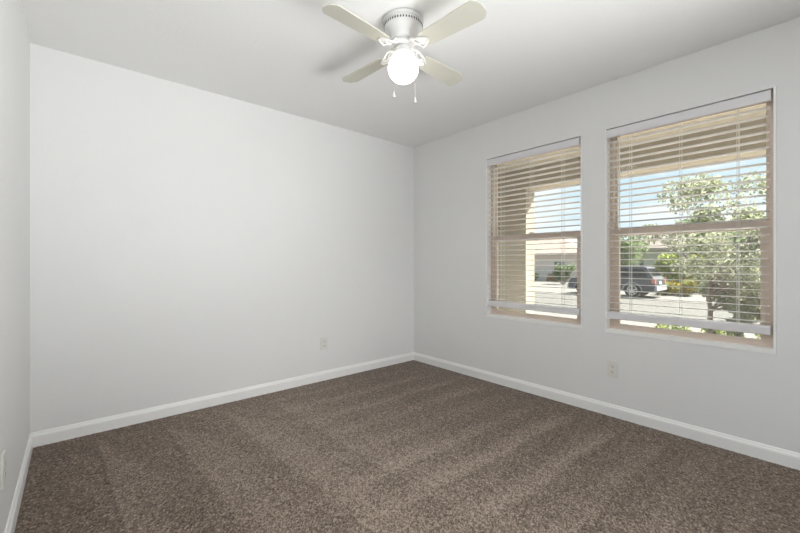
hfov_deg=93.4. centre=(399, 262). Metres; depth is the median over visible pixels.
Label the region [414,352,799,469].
baseboard
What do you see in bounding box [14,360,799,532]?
floor
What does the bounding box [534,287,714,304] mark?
sidewalk
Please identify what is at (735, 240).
street tree
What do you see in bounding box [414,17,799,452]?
wall
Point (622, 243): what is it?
street tree
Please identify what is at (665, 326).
plant
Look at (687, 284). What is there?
flowering bush
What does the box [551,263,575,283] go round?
shrub
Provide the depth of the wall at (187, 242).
2.85 m
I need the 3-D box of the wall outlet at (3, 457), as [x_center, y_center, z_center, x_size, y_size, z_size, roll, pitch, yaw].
[-1.465,0.764,1.393,0.009,0.116,0.072,0,0,-41]
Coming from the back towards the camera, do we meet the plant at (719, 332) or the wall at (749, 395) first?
the plant at (719, 332)
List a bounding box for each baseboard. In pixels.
[4,433,32,532]
[31,352,413,447]
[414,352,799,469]
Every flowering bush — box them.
[546,273,570,281]
[651,253,710,291]
[656,278,697,295]
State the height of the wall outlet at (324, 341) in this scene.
0.116 m
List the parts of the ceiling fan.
blade, blade, glass globe, blade, blade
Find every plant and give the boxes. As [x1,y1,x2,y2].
[653,323,692,331]
[699,328,744,336]
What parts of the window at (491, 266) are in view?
sash, sash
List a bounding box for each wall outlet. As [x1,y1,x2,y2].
[1,450,5,489]
[321,337,327,349]
[607,360,617,377]
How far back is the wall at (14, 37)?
1.68 m
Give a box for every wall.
[0,0,29,532]
[30,43,413,432]
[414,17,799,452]
[498,118,765,313]
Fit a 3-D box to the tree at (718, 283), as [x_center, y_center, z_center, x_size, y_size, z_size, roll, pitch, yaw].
[6.394,0.018,7.387,3.208,3.695,2.712,0,0,-9]
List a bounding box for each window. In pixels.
[486,135,581,328]
[605,86,775,354]
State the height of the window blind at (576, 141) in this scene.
1.391 m
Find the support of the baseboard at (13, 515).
attached to the wall at (14, 37)
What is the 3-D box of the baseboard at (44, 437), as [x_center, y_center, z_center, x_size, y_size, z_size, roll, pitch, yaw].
[-1.033,1.081,3.301,3.160,0.106,0.014,0,0,-41]
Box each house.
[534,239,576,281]
[630,232,759,281]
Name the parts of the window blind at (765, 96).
ladder cord, rail, ladder cord, lift cord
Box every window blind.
[487,137,580,314]
[606,90,770,334]
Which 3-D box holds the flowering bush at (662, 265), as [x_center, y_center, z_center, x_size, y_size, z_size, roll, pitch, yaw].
[18.647,0.697,25.024,3.421,2.879,3.465,0,0,-41]
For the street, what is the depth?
16.73 m
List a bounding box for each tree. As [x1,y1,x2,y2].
[620,236,650,266]
[636,171,765,336]
[674,215,765,271]
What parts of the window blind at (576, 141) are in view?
rail, ladder cord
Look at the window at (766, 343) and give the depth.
2.38 m
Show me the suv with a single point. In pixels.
(648, 278)
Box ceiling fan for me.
[322,0,486,102]
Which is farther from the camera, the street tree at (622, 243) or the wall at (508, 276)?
the street tree at (622, 243)
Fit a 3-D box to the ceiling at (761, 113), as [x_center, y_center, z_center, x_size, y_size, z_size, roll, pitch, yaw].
[2.409,-1.456,3.672,2.230,0.100,8.800,0,0,-41]
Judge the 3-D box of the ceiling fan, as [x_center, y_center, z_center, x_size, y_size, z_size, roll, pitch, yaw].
[0.018,-1.089,2.066,0.760,0.475,0.760,0,0,0]
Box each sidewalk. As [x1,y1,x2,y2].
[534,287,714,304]
[534,311,758,338]
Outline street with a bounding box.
[534,293,759,333]
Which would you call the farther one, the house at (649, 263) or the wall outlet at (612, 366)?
the house at (649, 263)
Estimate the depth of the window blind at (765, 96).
2.38 m
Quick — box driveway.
[534,280,571,288]
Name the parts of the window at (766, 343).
sash, sash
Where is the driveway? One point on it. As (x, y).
(537, 282)
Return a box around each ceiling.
[22,0,799,147]
[498,104,765,171]
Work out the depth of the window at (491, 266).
3.43 m
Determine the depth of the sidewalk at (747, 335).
11.50 m
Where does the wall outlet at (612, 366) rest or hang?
attached to the wall at (749, 395)
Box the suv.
[567,266,666,296]
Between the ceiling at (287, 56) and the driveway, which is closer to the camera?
the ceiling at (287, 56)
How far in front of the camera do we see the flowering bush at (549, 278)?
37.47 m
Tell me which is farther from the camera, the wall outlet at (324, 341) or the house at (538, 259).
the house at (538, 259)

